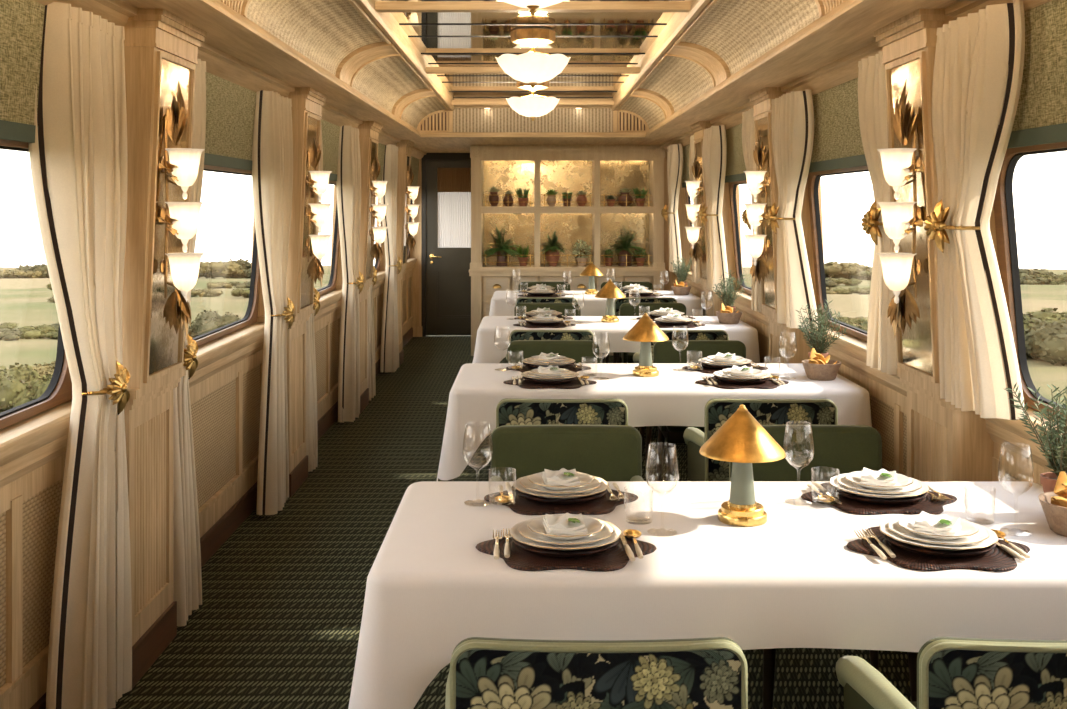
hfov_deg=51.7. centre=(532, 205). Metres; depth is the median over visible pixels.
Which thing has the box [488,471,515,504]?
tumbler
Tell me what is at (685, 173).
window blind
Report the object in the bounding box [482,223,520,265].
potted plant
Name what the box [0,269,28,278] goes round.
tree
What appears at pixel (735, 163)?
window blind
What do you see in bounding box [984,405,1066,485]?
trim
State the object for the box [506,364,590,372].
placemat
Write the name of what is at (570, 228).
mirror
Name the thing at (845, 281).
bush
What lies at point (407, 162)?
mirror glass
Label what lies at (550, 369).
napkin
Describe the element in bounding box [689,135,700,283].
curtain
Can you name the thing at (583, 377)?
spoon
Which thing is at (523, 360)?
dinner plate
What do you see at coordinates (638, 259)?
potted plant
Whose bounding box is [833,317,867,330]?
bush
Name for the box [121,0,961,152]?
ceiling
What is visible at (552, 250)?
potted plant
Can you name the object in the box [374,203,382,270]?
window
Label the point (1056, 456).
rosemary plant
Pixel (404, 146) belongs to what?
trim
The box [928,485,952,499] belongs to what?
fork
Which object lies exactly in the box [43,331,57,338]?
bush
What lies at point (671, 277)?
trim
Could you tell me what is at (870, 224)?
tieback
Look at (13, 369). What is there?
bush
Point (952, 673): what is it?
dining chair
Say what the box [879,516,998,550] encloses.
dinner plate
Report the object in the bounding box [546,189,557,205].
potted plant
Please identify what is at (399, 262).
tieback
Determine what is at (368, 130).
trim
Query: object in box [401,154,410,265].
wall mirror
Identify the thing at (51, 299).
bush
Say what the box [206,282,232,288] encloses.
bush
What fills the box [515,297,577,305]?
dining chair
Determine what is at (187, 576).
curtain
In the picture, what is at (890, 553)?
fork
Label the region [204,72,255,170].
window blind
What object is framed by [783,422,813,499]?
wine glass
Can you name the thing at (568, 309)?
dining chair
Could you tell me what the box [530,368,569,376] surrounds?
plate
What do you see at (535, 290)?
plate
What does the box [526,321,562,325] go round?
charger plate
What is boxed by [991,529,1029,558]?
spoon
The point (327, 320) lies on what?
trim
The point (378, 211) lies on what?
wall sconce
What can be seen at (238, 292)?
bush
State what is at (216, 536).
baseboard
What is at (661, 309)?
napkin
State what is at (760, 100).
trim
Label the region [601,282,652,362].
dining chair
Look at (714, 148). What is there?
curtain
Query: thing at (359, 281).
tieback
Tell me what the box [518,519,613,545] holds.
salad plate
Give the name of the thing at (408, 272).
trim
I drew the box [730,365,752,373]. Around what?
napkin
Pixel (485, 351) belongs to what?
tablecloth
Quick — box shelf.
[482,206,652,212]
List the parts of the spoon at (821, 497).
handle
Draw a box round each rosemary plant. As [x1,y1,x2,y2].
[671,256,691,285]
[713,270,744,310]
[796,299,846,357]
[1004,382,1066,492]
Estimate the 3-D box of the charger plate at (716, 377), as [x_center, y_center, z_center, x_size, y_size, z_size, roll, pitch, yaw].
[0.885,0.732,4.655,0.236,0.019,0.236,0,0,0]
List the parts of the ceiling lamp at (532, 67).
lamp shade, stem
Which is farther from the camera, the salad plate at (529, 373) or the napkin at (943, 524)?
the salad plate at (529, 373)
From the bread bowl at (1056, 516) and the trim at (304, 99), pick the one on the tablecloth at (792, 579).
the bread bowl at (1056, 516)
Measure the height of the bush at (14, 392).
1.527 m
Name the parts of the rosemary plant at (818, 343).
pot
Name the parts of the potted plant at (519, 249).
pot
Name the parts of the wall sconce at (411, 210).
stem, lamp shade, lamp shade, lamp shade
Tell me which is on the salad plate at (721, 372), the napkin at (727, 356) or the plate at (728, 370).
the plate at (728, 370)
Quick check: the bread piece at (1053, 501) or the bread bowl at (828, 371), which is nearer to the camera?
the bread piece at (1053, 501)
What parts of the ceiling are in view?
vault foot moulding, cove cane panel, moulding, cane panel, cove cane panel, vault foot moulding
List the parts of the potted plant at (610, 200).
pot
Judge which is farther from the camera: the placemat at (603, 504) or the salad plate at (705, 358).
the salad plate at (705, 358)
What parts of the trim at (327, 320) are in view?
cane panel, sill, cane panel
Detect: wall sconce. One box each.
[159,81,204,339]
[305,132,331,287]
[369,151,387,264]
[405,167,419,249]
[684,152,703,262]
[743,129,769,285]
[877,78,922,339]
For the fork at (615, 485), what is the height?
0.012 m
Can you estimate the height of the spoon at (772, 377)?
0.011 m
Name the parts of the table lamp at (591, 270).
stem, lamp shade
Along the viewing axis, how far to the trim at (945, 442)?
3.47 m
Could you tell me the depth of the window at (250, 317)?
5.39 m
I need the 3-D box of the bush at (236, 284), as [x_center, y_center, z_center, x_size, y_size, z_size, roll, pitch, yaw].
[-51.429,14.425,199.560,11.624,1.651,8.338,0,0,36]
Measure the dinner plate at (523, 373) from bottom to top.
0.021 m
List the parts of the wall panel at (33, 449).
cane panel, sill, cane panel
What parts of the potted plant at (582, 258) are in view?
pot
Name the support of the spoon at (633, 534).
on the placemat at (615, 558)
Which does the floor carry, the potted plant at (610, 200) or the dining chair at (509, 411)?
the dining chair at (509, 411)
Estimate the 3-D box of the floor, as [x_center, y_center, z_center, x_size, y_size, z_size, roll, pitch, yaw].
[0.025,1.540,5.900,3.150,0.080,13.700,0,0,0]
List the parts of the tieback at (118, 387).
cord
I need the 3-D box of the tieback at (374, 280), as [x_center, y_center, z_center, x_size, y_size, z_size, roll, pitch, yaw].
[-1.241,0.535,8.451,0.074,0.163,0.206,0,0,-17]
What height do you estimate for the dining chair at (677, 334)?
0.792 m
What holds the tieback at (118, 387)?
attached to the curtain at (78, 155)
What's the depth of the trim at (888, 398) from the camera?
4.53 m
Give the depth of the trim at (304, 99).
5.68 m
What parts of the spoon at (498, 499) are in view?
handle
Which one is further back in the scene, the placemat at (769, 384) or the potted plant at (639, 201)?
the potted plant at (639, 201)
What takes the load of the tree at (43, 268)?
on the field
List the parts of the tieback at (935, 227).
cord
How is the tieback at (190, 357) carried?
attached to the curtain at (187, 576)
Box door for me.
[421,153,470,336]
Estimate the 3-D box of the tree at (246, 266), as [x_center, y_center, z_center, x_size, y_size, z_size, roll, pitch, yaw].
[-85.162,18.248,313.793,17.156,6.194,11.732,0,0,35]
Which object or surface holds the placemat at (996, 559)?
on the tablecloth at (792, 579)
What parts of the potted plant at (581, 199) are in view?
pot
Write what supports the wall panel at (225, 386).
attached to the wall
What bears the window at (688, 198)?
in the wall
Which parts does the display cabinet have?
drawer, drawer, gallery rail, drawer, drawer, gallery rail, gallery rail, drawer, cup pull, drawer, gallery rail, drawer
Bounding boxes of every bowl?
[495,492,510,502]
[623,529,640,543]
[672,286,690,294]
[716,311,741,323]
[802,359,840,380]
[817,491,834,502]
[991,529,1009,542]
[1038,491,1066,536]
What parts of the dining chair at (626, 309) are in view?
panel, seat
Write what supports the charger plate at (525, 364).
on the placemat at (525, 368)
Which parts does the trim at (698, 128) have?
reeded panel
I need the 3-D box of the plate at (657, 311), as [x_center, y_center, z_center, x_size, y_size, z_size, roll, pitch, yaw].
[0.885,0.706,7.315,0.168,0.019,0.168,0,0,0]
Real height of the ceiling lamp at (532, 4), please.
0.305 m
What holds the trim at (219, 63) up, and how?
attached to the wall
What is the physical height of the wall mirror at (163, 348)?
1.040 m
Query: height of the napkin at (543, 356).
0.035 m
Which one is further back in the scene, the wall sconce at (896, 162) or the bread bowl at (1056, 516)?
the wall sconce at (896, 162)
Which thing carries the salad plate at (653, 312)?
on the dinner plate at (682, 313)
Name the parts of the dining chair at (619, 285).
leg, backrest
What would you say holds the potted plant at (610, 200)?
on the display cabinet
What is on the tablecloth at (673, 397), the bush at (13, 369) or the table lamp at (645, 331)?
the table lamp at (645, 331)
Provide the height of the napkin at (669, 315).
0.035 m
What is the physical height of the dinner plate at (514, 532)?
0.021 m
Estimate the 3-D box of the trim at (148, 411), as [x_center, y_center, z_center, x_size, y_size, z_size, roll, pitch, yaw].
[-1.303,0.445,3.630,0.318,2.110,0.486,0,0,0]
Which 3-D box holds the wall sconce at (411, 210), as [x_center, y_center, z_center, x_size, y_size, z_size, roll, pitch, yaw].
[-1.124,0.011,10.285,0.138,0.844,0.205,0,0,0]
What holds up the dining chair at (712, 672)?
on the floor
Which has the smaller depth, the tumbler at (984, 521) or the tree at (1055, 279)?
the tumbler at (984, 521)
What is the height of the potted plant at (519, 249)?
0.219 m
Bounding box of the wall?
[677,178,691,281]
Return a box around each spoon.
[495,484,510,502]
[580,376,588,384]
[623,529,642,558]
[770,376,784,384]
[807,484,834,502]
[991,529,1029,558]
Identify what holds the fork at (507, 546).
on the placemat at (615, 558)
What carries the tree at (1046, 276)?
on the field
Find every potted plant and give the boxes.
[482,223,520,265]
[487,187,500,205]
[503,190,513,205]
[515,188,529,205]
[516,245,528,265]
[540,230,565,265]
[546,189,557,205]
[562,191,571,205]
[572,240,590,265]
[576,190,586,205]
[604,249,612,265]
[606,195,615,205]
[606,226,642,265]
[617,188,632,205]
[633,187,647,205]
[634,249,646,265]
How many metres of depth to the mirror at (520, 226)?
11.39 m
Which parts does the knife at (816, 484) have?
handle, blade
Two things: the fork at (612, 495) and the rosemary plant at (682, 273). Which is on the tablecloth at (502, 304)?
the rosemary plant at (682, 273)
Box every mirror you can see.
[143,51,195,382]
[297,112,320,312]
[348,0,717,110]
[364,139,377,282]
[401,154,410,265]
[483,161,533,205]
[483,213,533,264]
[540,161,591,205]
[540,213,591,264]
[600,161,648,205]
[600,213,648,264]
[694,139,706,281]
[754,112,776,312]
[885,51,938,382]
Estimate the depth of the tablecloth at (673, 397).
4.49 m
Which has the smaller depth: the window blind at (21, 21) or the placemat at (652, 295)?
the window blind at (21, 21)
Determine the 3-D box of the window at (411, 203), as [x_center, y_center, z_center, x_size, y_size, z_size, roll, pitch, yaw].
[-1.394,0.183,11.610,0.103,0.817,1.940,0,0,0]
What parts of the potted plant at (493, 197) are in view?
pot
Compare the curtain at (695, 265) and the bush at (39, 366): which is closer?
the curtain at (695, 265)
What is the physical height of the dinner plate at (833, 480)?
0.021 m
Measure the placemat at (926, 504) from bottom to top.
0.008 m
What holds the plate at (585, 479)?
on the salad plate at (524, 482)
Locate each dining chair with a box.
[445,637,747,708]
[489,424,643,480]
[492,398,627,432]
[506,330,593,358]
[507,340,598,362]
[514,303,580,315]
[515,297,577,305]
[518,282,569,290]
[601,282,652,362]
[613,297,676,362]
[620,303,685,362]
[633,330,728,467]
[653,340,745,480]
[683,398,837,480]
[729,424,917,708]
[835,637,1066,708]
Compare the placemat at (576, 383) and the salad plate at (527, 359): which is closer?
the placemat at (576, 383)
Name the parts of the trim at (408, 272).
cane panel, sill, cane panel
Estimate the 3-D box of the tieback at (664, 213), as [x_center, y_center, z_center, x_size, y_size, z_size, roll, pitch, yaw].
[1.246,0.060,10.001,0.087,0.163,0.164,0,0,-34]
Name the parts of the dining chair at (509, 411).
backrest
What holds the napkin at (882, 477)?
on the plate at (854, 477)
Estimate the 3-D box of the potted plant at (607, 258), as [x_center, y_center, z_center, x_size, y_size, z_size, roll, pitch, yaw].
[0.769,0.523,11.172,0.099,0.172,0.099,0,0,0]
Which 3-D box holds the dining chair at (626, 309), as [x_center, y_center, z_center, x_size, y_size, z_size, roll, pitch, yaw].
[0.877,1.105,7.825,0.542,0.792,0.508,0,0,0]
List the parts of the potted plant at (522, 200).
pot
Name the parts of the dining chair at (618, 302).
leg, leg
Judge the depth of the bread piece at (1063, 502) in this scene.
2.49 m
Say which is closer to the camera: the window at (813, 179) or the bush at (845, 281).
the window at (813, 179)
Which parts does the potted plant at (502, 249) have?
pot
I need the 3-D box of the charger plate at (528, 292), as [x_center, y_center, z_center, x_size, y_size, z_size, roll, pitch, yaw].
[0.072,0.732,9.155,0.236,0.019,0.236,0,0,-2]
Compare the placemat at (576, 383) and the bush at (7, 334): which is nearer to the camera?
the placemat at (576, 383)
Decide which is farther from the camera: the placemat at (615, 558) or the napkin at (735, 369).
the napkin at (735, 369)
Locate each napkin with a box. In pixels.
[537,308,550,311]
[537,314,551,317]
[538,365,560,373]
[539,352,558,359]
[542,468,579,485]
[543,513,586,534]
[659,308,672,311]
[666,314,680,317]
[715,352,735,359]
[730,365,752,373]
[860,467,896,485]
[913,511,960,538]
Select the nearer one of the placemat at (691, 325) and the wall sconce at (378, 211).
the placemat at (691, 325)
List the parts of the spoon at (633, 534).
handle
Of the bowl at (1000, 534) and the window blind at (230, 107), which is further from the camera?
the window blind at (230, 107)
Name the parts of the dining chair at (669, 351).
leg, leg, seat frame, seat, backrest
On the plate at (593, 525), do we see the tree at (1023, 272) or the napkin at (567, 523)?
the napkin at (567, 523)
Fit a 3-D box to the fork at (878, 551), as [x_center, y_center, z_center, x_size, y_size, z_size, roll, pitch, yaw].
[0.735,0.736,2.393,0.022,0.012,0.175,0,0,-1]
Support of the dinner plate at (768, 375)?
on the charger plate at (716, 377)
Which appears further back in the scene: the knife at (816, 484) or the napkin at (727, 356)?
the napkin at (727, 356)
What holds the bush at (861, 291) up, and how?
on the field
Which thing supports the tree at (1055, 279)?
on the field
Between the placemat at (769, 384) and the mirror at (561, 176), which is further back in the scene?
the mirror at (561, 176)
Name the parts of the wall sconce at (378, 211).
stem, lamp shade, lamp shade, lamp shade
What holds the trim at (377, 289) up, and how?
attached to the wall
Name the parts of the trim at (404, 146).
reeded panel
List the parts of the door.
handle, reeded glass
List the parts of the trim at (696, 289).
sill, cane panel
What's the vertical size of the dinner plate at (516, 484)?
0.021 m
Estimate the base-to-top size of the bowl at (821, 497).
0.010 m
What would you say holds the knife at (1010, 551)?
on the placemat at (996, 559)
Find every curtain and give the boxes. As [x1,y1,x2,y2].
[29,2,131,708]
[173,59,205,625]
[252,90,292,514]
[306,117,322,471]
[336,125,360,422]
[367,285,375,399]
[380,144,398,372]
[667,144,682,271]
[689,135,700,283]
[702,125,728,291]
[742,108,762,311]
[771,89,817,328]
[858,51,896,374]
[932,0,1024,419]
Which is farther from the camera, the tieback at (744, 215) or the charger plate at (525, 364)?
the tieback at (744, 215)
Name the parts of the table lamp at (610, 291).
stem, lamp shade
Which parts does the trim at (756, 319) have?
sill, cane panel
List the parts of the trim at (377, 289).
sill, cane panel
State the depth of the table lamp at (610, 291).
7.09 m
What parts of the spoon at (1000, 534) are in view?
handle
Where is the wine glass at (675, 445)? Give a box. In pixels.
[645,445,678,532]
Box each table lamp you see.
[580,262,602,294]
[595,279,625,322]
[623,313,668,376]
[699,404,785,526]
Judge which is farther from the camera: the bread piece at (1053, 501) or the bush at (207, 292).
the bush at (207, 292)
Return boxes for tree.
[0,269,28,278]
[16,263,48,277]
[18,270,42,277]
[198,261,240,278]
[221,259,251,277]
[223,268,243,277]
[239,258,248,277]
[824,262,868,278]
[848,270,870,279]
[1019,268,1053,277]
[1020,276,1048,284]
[1020,277,1039,284]
[1035,274,1054,284]
[1049,276,1060,282]
[1050,280,1066,284]
[1058,272,1066,281]
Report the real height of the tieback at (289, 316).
0.163 m
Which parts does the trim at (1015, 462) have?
cane panel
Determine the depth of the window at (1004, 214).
3.31 m
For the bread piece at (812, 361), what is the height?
0.046 m
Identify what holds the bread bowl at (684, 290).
on the tablecloth at (502, 304)
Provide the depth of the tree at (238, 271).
307.05 m
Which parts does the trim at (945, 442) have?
reeded panel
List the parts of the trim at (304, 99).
reeded panel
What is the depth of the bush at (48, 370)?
29.25 m
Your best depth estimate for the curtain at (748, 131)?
6.20 m
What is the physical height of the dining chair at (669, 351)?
0.792 m
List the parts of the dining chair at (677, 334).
armrest, leg, leg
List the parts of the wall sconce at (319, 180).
stem, lamp shade, lamp shade, lamp shade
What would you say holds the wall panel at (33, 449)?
attached to the wall
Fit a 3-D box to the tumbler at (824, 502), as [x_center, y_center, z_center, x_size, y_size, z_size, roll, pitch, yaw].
[0.734,0.702,2.762,0.070,0.080,0.070,0,0,-28]
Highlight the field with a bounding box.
[0,266,1066,404]
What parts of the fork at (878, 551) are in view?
handle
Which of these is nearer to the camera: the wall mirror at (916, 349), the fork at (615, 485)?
the fork at (615, 485)
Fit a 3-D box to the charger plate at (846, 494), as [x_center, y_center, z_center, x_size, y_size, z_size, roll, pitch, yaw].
[0.885,0.732,2.815,0.236,0.019,0.236,0,0,1]
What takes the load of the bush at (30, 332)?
on the field
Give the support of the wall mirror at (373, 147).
attached to the wall
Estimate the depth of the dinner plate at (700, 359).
4.99 m
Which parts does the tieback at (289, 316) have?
cord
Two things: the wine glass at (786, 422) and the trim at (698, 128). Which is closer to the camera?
the wine glass at (786, 422)
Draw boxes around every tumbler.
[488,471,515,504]
[624,487,653,523]
[811,471,839,503]
[964,486,995,524]
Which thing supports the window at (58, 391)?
in the wall
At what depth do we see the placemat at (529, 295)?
9.09 m
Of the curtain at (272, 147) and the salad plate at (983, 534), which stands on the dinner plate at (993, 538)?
the salad plate at (983, 534)
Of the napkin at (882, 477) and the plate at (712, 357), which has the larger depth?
the plate at (712, 357)
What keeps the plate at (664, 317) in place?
on the salad plate at (659, 318)
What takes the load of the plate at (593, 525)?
on the salad plate at (524, 530)
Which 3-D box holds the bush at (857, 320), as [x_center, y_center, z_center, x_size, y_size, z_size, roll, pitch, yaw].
[19.281,7.204,68.470,3.492,0.665,2.023,0,0,27]
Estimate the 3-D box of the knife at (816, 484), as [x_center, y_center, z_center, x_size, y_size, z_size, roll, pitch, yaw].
[0.755,0.736,2.825,0.015,0.009,0.205,0,0,-4]
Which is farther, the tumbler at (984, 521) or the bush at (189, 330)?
the bush at (189, 330)
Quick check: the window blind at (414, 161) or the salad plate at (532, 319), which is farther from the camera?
the window blind at (414, 161)
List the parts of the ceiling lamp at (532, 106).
lamp shade, stem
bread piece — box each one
[725,306,732,312]
[809,359,821,363]
[810,348,823,359]
[814,353,829,363]
[1051,486,1066,505]
[1053,496,1066,506]
[1054,471,1066,495]
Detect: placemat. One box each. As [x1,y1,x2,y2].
[476,534,656,570]
[484,486,637,514]
[503,378,596,388]
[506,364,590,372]
[513,322,575,327]
[515,316,572,320]
[518,294,564,296]
[625,294,662,296]
[654,322,704,327]
[682,363,767,373]
[695,376,788,388]
[801,482,956,514]
[846,526,1029,570]
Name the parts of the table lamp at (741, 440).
stem, lamp shade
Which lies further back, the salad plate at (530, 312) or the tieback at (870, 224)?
the salad plate at (530, 312)
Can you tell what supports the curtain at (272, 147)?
hanging from the wall
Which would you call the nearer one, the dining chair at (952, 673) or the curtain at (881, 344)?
the dining chair at (952, 673)
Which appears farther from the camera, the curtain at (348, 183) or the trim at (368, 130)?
the trim at (368, 130)
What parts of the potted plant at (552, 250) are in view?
pot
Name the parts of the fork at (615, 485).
handle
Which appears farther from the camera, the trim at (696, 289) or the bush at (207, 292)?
the bush at (207, 292)
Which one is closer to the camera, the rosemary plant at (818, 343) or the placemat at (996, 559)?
the placemat at (996, 559)
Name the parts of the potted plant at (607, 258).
pot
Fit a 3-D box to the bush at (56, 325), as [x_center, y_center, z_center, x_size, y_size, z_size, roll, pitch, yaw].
[-29.808,7.599,67.850,2.371,0.695,3.740,0,0,23]
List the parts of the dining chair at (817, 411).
armrest, panel, backrest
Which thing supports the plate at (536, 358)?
on the salad plate at (527, 359)
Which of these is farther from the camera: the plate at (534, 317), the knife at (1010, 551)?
the plate at (534, 317)
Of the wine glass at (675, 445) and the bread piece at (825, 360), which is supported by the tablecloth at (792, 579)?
the wine glass at (675, 445)
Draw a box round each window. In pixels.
[0,139,71,429]
[187,165,260,345]
[317,180,339,294]
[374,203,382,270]
[407,199,413,258]
[685,187,692,268]
[728,180,750,293]
[807,166,868,340]
[993,141,1066,418]
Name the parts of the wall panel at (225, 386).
cane panel, sill, cane panel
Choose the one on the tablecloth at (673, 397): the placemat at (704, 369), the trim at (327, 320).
the placemat at (704, 369)
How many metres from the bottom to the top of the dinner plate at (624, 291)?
0.021 m
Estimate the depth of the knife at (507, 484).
2.83 m
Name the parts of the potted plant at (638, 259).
pot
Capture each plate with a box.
[509,517,621,550]
[512,537,619,557]
[513,475,608,498]
[515,489,606,504]
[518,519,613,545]
[520,475,601,494]
[521,371,578,380]
[522,358,574,366]
[522,376,577,383]
[523,363,573,368]
[525,318,563,322]
[525,371,574,377]
[526,312,561,315]
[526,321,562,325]
[526,358,570,363]
[527,291,555,293]
[528,292,554,295]
[528,311,559,314]
[528,318,560,320]
[528,472,593,490]
[528,514,603,539]
[530,355,566,361]
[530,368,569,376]
[531,316,557,319]
[532,289,550,291]
[532,310,555,313]
[624,291,653,293]
[626,292,652,295]
[630,289,648,291]
[648,312,683,315]
[650,311,681,314]
[654,310,677,313]
[654,318,693,322]
[655,320,692,325]
[657,317,690,320]
[661,316,686,319]
[698,358,751,366]
[699,362,750,369]
[702,357,747,363]
[707,355,742,361]
[713,371,771,380]
[714,376,770,383]
[717,370,766,377]
[722,368,761,376]
[830,473,928,498]
[831,485,927,504]
[837,473,921,494]
[845,471,912,490]
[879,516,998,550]
[881,532,995,557]
[888,517,988,545]
[898,514,978,539]
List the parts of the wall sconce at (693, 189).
lamp shade, lamp shade, lamp shade, stem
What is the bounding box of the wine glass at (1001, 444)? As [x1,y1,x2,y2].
[998,444,1033,529]
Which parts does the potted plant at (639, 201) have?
pot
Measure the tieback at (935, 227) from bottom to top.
0.163 m
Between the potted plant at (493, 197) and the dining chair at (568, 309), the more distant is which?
the potted plant at (493, 197)
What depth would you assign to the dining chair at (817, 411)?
4.03 m
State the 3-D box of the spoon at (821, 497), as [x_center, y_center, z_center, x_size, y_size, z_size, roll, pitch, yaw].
[0.733,0.736,2.818,0.041,0.011,0.179,0,0,-2]
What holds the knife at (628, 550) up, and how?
on the placemat at (615, 558)
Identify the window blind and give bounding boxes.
[0,0,44,142]
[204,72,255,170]
[321,119,339,180]
[377,143,384,180]
[410,156,418,185]
[682,144,689,187]
[725,123,746,182]
[809,78,866,171]
[1007,0,1066,148]
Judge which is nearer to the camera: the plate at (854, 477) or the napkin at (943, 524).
the napkin at (943, 524)
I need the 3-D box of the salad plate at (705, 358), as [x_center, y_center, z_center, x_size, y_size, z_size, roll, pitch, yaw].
[0.885,0.715,5.065,0.210,0.018,0.210,0,0,0]
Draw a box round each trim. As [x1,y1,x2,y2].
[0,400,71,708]
[33,0,425,159]
[122,9,206,687]
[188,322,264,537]
[251,87,326,496]
[314,289,341,420]
[330,121,381,413]
[372,271,384,362]
[375,140,413,367]
[403,258,416,334]
[409,152,676,336]
[660,0,1051,152]
[685,271,704,315]
[690,121,741,315]
[731,289,768,362]
[748,87,823,362]
[803,326,906,475]
[873,9,998,480]
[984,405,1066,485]
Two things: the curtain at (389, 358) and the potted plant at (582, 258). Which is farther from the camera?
the potted plant at (582, 258)
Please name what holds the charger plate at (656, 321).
on the placemat at (691, 325)
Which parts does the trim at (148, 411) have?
reeded panel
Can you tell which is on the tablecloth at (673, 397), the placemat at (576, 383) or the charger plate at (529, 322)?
the placemat at (576, 383)
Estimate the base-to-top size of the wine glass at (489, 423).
0.200 m
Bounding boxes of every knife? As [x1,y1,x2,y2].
[505,482,514,504]
[620,533,634,560]
[812,482,841,504]
[996,542,1025,560]
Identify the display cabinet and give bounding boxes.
[469,145,666,355]
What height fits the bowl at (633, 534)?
0.010 m
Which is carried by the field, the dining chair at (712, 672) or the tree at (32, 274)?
the tree at (32, 274)
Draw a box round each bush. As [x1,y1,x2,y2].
[0,322,16,328]
[0,327,22,340]
[0,363,36,383]
[0,364,52,412]
[15,324,55,338]
[24,366,54,387]
[25,361,55,372]
[34,323,58,330]
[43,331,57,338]
[47,295,54,302]
[188,328,196,337]
[191,288,223,296]
[191,309,240,335]
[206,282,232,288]
[229,281,249,287]
[231,288,249,297]
[825,278,837,287]
[826,286,836,293]
[827,278,861,285]
[833,287,869,294]
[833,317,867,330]
[844,317,867,323]
[1023,308,1066,357]
[1024,314,1066,365]
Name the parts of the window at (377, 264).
frame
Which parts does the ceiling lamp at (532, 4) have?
lamp shade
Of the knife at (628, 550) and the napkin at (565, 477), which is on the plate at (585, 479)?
the napkin at (565, 477)
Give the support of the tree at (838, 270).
on the field
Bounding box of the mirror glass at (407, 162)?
[403,156,409,262]
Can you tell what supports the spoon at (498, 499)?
on the placemat at (603, 504)
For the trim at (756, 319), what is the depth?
7.01 m
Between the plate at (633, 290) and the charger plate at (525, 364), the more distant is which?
the plate at (633, 290)
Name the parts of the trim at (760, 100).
reeded panel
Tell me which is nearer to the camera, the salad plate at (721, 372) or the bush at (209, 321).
the salad plate at (721, 372)
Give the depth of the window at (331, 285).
7.81 m
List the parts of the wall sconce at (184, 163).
stem, lamp shade, lamp shade, lamp shade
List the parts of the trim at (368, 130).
reeded panel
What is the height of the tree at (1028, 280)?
3.897 m
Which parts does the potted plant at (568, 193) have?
pot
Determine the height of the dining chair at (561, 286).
0.792 m
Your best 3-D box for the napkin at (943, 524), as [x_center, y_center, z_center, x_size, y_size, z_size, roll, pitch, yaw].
[0.883,0.695,2.403,0.088,0.035,0.062,0,0,32]
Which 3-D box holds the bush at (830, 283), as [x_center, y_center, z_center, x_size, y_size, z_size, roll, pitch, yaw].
[49.671,13.703,193.074,7.471,1.891,10.415,0,0,26]
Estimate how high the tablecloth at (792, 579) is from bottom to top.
0.407 m
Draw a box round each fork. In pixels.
[493,530,501,559]
[503,528,511,557]
[607,486,618,500]
[612,483,627,498]
[854,530,886,559]
[862,528,895,557]
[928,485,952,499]
[928,492,945,500]
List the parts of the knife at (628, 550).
blade, handle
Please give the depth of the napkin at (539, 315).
6.89 m
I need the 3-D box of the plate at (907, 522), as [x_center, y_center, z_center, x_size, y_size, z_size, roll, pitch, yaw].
[0.885,0.706,2.405,0.168,0.019,0.168,0,0,1]
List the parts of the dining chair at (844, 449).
leg, backrest, leg, leg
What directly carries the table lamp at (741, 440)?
on the tablecloth at (792, 579)
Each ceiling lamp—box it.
[495,28,570,87]
[502,0,563,15]
[506,80,559,120]
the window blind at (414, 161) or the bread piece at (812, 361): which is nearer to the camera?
the bread piece at (812, 361)
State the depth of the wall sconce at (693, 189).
8.02 m
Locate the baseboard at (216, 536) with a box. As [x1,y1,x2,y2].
[30,327,412,708]
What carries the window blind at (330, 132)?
attached to the wall
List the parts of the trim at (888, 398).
sill, cane panel, cane panel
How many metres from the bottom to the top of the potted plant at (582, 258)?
0.270 m
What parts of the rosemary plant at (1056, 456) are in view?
pot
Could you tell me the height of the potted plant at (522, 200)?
0.201 m
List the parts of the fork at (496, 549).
handle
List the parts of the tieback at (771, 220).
cord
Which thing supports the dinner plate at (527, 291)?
on the charger plate at (528, 292)
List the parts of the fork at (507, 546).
handle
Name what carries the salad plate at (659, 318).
on the dinner plate at (655, 318)
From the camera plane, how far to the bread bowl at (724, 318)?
6.97 m
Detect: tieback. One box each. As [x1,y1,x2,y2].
[82,360,129,414]
[183,335,197,378]
[271,297,294,328]
[313,288,319,315]
[347,271,363,292]
[372,266,376,285]
[389,256,401,273]
[661,204,674,220]
[698,204,717,225]
[742,202,750,229]
[765,202,794,232]
[861,200,882,244]
[924,199,979,252]
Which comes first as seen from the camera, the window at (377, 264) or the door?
the window at (377, 264)
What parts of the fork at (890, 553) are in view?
handle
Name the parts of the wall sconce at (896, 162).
lamp shade, lamp shade, lamp shade, stem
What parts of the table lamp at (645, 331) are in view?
stem, lamp shade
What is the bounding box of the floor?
[112,335,910,708]
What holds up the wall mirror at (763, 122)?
attached to the wall
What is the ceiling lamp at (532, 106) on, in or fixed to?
attached to the ceiling
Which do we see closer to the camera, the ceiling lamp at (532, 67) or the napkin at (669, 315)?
the ceiling lamp at (532, 67)
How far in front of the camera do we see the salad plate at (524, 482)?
2.78 m
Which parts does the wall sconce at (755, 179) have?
lamp shade, lamp shade, lamp shade, stem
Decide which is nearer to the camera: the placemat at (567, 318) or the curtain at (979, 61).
the curtain at (979, 61)
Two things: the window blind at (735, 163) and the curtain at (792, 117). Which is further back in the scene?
the window blind at (735, 163)
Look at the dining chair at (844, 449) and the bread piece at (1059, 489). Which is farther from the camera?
the dining chair at (844, 449)
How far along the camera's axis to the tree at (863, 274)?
295.36 m
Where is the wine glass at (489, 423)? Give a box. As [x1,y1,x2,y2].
[463,423,492,499]
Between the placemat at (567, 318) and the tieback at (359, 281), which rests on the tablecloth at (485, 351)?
the placemat at (567, 318)
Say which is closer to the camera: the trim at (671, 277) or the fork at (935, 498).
the fork at (935, 498)
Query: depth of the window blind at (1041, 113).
2.94 m
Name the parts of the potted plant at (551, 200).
pot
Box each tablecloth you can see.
[348,481,1066,708]
[437,363,871,480]
[472,316,759,362]
[489,291,702,315]
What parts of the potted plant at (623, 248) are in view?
pot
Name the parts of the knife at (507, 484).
handle, blade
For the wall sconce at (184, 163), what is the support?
attached to the wall
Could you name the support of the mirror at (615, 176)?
on the display cabinet
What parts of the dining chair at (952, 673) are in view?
panel, armrest, seat, backrest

